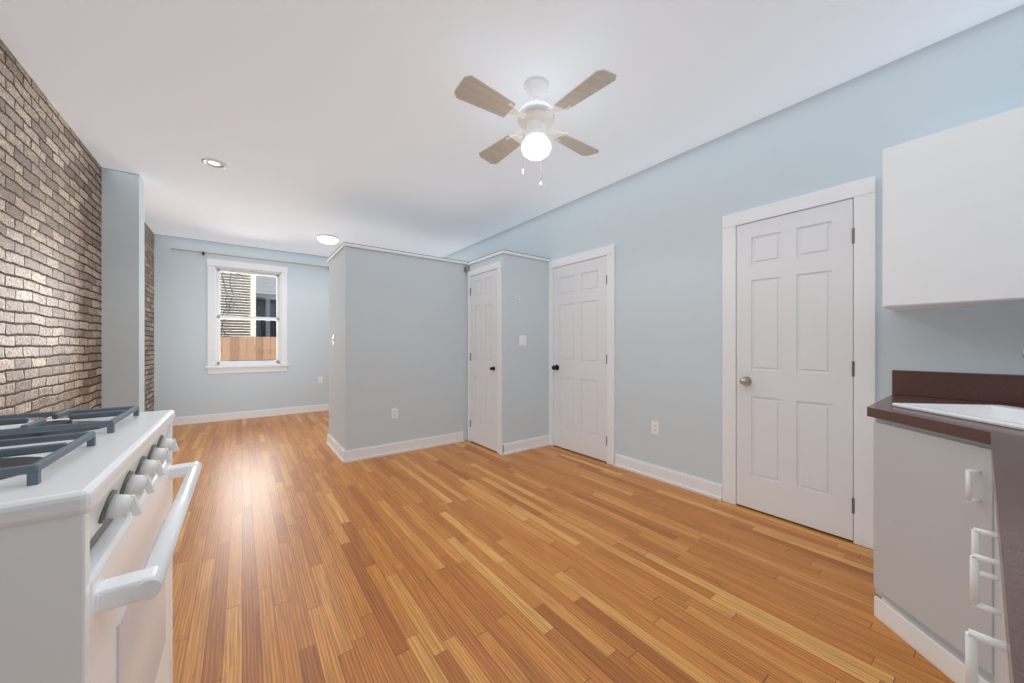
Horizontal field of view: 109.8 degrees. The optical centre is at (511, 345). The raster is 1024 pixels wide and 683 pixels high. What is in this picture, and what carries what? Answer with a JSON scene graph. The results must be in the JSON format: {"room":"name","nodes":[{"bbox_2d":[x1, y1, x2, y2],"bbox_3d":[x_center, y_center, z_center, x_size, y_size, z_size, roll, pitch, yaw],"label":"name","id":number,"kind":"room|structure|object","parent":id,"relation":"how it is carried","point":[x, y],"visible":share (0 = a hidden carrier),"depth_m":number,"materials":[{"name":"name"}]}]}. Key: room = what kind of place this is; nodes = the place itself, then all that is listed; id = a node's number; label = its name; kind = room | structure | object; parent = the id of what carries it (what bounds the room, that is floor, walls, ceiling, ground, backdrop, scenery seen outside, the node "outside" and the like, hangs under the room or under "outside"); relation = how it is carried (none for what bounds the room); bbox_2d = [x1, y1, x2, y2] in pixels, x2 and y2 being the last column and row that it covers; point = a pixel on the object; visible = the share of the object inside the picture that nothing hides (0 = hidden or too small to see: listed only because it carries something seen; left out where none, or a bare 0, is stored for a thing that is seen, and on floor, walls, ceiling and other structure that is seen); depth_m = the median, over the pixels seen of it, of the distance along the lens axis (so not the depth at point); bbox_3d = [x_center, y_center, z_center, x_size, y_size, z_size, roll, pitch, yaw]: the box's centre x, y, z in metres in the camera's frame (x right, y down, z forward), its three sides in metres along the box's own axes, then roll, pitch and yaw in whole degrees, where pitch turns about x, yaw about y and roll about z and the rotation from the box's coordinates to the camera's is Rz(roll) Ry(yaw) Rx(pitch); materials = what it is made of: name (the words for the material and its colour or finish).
{"room":"kitchen","nodes":[
{"label":"kitchen","id":0,"kind":"room"},
{"bbox_2d":[0,39,153,420],"bbox_3d":[-2.778,-0.205,1.954,0.120,2.730,7.940,0,0,-37],"label":"brick wall","id":1,"kind":"structure","parent":0,"point":[50,264],"depth_m":2.30,"materials":[{"name":"brown brick"}]},
{"bbox_2d":[154,234,328,416],"bbox_3d":[-3.528,-0.205,6.279,3.870,2.730,0.120,0,0,-37],"label":"wall","id":2,"kind":"structure","parent":0,"point":[185,384],"depth_m":5.49,"materials":[{"name":"paint"}]},
{"bbox_2d":[205,258,288,373],"bbox_3d":[-4.191,-0.432,5.747,1.070,1.735,0.175,0,0,-37],"label":"window","id":3,"kind":"structure","parent":2,"relation":"in","point":[215,365],"depth_m":5.67,"materials":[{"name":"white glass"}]},
{"bbox_2d":[171,248,328,268],"bbox_3d":[-4.034,-1.367,5.784,2.113,0.044,0.064,0,0,-37],"label":"curtain rod","id":4,"kind":"object","parent":2,"relation":"attached to","point":[202,252],"visible":0.88,"depth_m":5.63,"materials":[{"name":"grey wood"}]},
{"bbox_2d":[173,404,328,425],"bbox_3d":[-3.484,1.103,6.220,3.870,0.115,0.028,0,0,-37],"label":"baseboard","id":5,"kind":"structure","parent":2,"relation":"attached to","point":[186,420],"depth_m":5.69,"materials":[{"name":"white wood"}]},
{"bbox_2d":[318,377,322,382],"bbox_3d":[-3.365,0.610,6.321,0.070,0.114,0.008,0,0,-37],"label":"outlet","id":6,"kind":"object","parent":2,"relation":"attached to","point":[320,379],"visible":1,"depth_m":6.32,"materials":[{"name":"white plastic"}]},
{"bbox_2d":[0,0,1023,257],"bbox_3d":[-1.182,-1.620,3.151,4.110,0.100,7.940,0,0,-37],"label":"ceiling","id":7,"kind":"structure","parent":0,"point":[306,122],"depth_m":2.20,"materials":[{"name":"paint"}]},
{"bbox_2d":[201,158,227,168],"bbox_3d":[-2.570,-1.566,3.110,0.180,0.008,0.180,0,0,-37],"label":"recessed light","id":8,"kind":"object","parent":7,"relation":"in","point":[213,163],"visible":1,"depth_m":3.11,"materials":[{"name":"white metal"}]},
{"bbox_2d":[316,234,338,243],"bbox_3d":[-2.680,-1.523,5.240,0.300,0.094,0.300,0,0,-37],"label":"flush ceiling light","id":9,"kind":"object","parent":7,"relation":"attached to","point":[327,239],"visible":1,"depth_m":5.15,"materials":[{"name":"white glass"}]},
{"bbox_2d":[454,69,616,186],"bbox_3d":[0.146,-1.272,2.172,0.827,0.595,0.827,0,0,6],"label":"ceiling fan","id":10,"kind":"object","parent":7,"relation":"hanging from","point":[536,119],"visible":1,"depth_m":2.09,"materials":[{"name":"white wood"}]},
{"bbox_2d":[173,411,953,682],"bbox_3d":[-1.182,1.210,3.151,4.110,0.100,7.940,0,0,-37],"label":"floor","id":11,"kind":"structure","parent":0,"point":[302,553],"depth_m":1.80,"materials":[{"name":"brown wood"}]},
{"bbox_2d":[0,406,201,682],"bbox_3d":[-1.053,0.657,0.598,0.772,1.005,0.768,0,0,-37],"label":"stove","id":12,"kind":"object","parent":11,"relation":"on","point":[92,515],"visible":1,"depth_m":0.56,"materials":[{"name":"white metal"}]},
{"bbox_2d":[102,167,143,411],"bbox_3d":[-3.594,-0.205,3.336,0.232,2.730,0.230,0,0,-37],"label":"column","id":13,"kind":"structure","parent":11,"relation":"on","point":[122,288],"depth_m":3.25,"materials":[{"name":"paint"}]},
{"bbox_2d":[326,433,341,459],"bbox_3d":[-1.914,1.103,3.895,0.028,0.115,0.840,0,0,-37],"label":"baseboard","id":14,"kind":"structure","parent":11,"relation":"on","point":[331,442],"depth_m":3.91,"materials":[{"name":"white wood"}]},
{"bbox_2d":[329,246,467,450],"bbox_3d":[-1.350,0.090,4.325,1.390,2.140,0.860,0,0,-37],"label":"partition wall","id":15,"kind":"structure","parent":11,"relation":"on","point":[398,326],"depth_m":3.91,"materials":[{"name":"paint"}]},
{"bbox_2d":[392,408,397,418],"bbox_3d":[-1.253,0.730,3.855,0.070,0.114,0.008,0,0,-37],"label":"outlet","id":16,"kind":"object","parent":15,"relation":"attached to","point":[394,413],"visible":1,"depth_m":3.85,"materials":[{"name":"white plastic"}]},
{"bbox_2d":[464,265,469,271],"bbox_3d":[-0.546,-0.930,4.366,0.054,0.090,0.040,0,0,-37],"label":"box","id":17,"kind":"object","parent":15,"relation":"attached to","point":[466,268],"visible":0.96,"depth_m":4.35,"materials":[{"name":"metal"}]},
{"bbox_2d":[341,432,463,462],"bbox_3d":[-1.125,1.103,3.940,1.343,0.115,0.028,0,0,-37],"label":"baseboard","id":18,"kind":"structure","parent":11,"relation":"on","point":[347,456],"depth_m":3.87,"materials":[{"name":"white wood"}]},
{"bbox_2d":[468,253,548,443],"bbox_3d":[-0.304,0.095,4.647,0.670,2.130,1.600,0,0,-37],"label":"partition wall","id":19,"kind":"structure","parent":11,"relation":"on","point":[525,392],"depth_m":3.99,"materials":[{"name":"paint"}]},
{"bbox_2d":[467,261,501,453],"bbox_3d":[-0.341,0.135,4.082,0.068,2.050,0.700,0,0,-37],"label":"door","id":20,"kind":"structure","parent":19,"relation":"attached to","point":[484,356],"depth_m":4.06,"materials":[{"name":"wood"}]},
{"bbox_2d":[519,335,525,345],"bbox_3d":[0.122,-0.050,3.958,0.095,0.114,0.013,0,0,-37],"label":"light switch","id":21,"kind":"object","parent":19,"relation":"attached to","point":[522,340],"visible":1,"depth_m":3.96,"materials":[{"name":"white plastic"}]},
{"bbox_2d":[500,435,549,455],"bbox_3d":[0.166,1.103,3.997,0.698,0.115,0.053,0,0,-37],"label":"baseboard","id":22,"kind":"structure","parent":19,"relation":"attached to","point":[537,442],"depth_m":3.96,"materials":[{"name":"white wood"}]},
{"bbox_2d":[867,349,1023,682],"bbox_3d":[1.374,0.583,0.850,2.538,1.154,0.948,0,0,-37],"label":"base cabinet","id":23,"kind":"object","parent":11,"relation":"on","point":[949,517],"depth_m":1.29,"materials":[{"name":"laminate"}]},
{"bbox_2d":[443,4,1023,483],"bbox_3d":[0.414,-0.205,4.348,0.120,2.730,7.940,0,0,-37],"label":"wall","id":24,"kind":"structure","parent":0,"point":[659,226],"depth_m":2.69,"materials":[{"name":"paint"}]},
{"bbox_2d":[327,242,550,265],"bbox_3d":[-0.867,-0.992,4.225,2.078,0.044,1.636,0,0,-37],"label":"trim","id":25,"kind":"structure","parent":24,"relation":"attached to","point":[339,249],"depth_m":3.94,"materials":[{"name":"white wood"}]},
{"bbox_2d":[549,244,614,465],"bbox_3d":[0.684,0.095,3.813,0.091,2.130,0.920,0,0,-37],"label":"door frame","id":26,"kind":"structure","parent":24,"relation":"attached to","point":[581,353],"depth_m":3.78,"materials":[{"name":"wood"}]},
{"bbox_2d":[651,421,658,434],"bbox_3d":[1.245,0.720,3.134,0.008,0.114,0.070,0,0,-37],"label":"outlet","id":27,"kind":"object","parent":24,"relation":"attached to","point":[654,427],"visible":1,"depth_m":3.13,"materials":[{"name":"white plastic"}]},
{"bbox_2d":[614,454,721,500],"bbox_3d":[1.278,1.103,3.072,0.028,0.115,0.960,0,0,-37],"label":"baseboard","id":28,"kind":"structure","parent":24,"relation":"attached to","point":[708,488],"depth_m":3.00,"materials":[{"name":"white wood"}]},
{"bbox_2d":[722,176,875,549],"bbox_3d":[1.788,0.102,2.341,0.091,2.115,0.810,0,0,-37],"label":"door frame","id":29,"kind":"structure","parent":24,"relation":"attached to","point":[798,338],"depth_m":2.30,"materials":[{"name":"wood"}]},
{"bbox_2d":[883,107,1023,310],"bbox_3d":[2.246,-0.585,1.504,0.358,0.790,0.948,0,0,-37],"label":"upper cabinet","id":30,"kind":"object","parent":24,"relation":"attached to","point":[953,217],"visible":1,"depth_m":1.61,"materials":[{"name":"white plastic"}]},
{"label":"outside","id":31,"kind":"structure","parent":0,"visible":0},
{"bbox_3d":[-10.360,1.710,15.480,26.000,0.100,22.800,0,0,-37],"label":"ground","id":32,"kind":"structure","parent":31,"visible":0},
{"bbox_2d":[221,272,240,336],"bbox_3d":[-6.410,-0.161,8.067,0.667,3.643,0.099,0,0,-37],"label":"vine","id":33,"kind":"object","parent":32,"relation":"on","point":[226,305],"depth_m":8.08,"materials":[{"name":"brown plant"}]},
{"bbox_2d":[220,272,255,360],"bbox_3d":[-8.160,-1.090,6.930,5.260,5.500,0.160,0,0,-37],"label":"wall","id":34,"kind":"structure","parent":32,"relation":"on","point":[238,297],"depth_m":8.29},
{"bbox_2d":[220,336,276,361],"bbox_3d":[-4.991,0.734,8.325,10.005,1.852,0.110,0,0,-37],"label":"fence","id":35,"kind":"object","parent":32,"relation":"on","point":[259,343],"depth_m":7.75,"materials":[{"name":"brown wood"}]},
{"bbox_2d":[256,275,276,336],"bbox_3d":[-5.200,-1.190,12.600,7.200,5.700,1.600,0,0,-37],"label":"house","id":36,"kind":"structure","parent":32,"relation":"on","point":[263,305],"depth_m":10.74,"materials":[{"name":"grey"}]}
]}

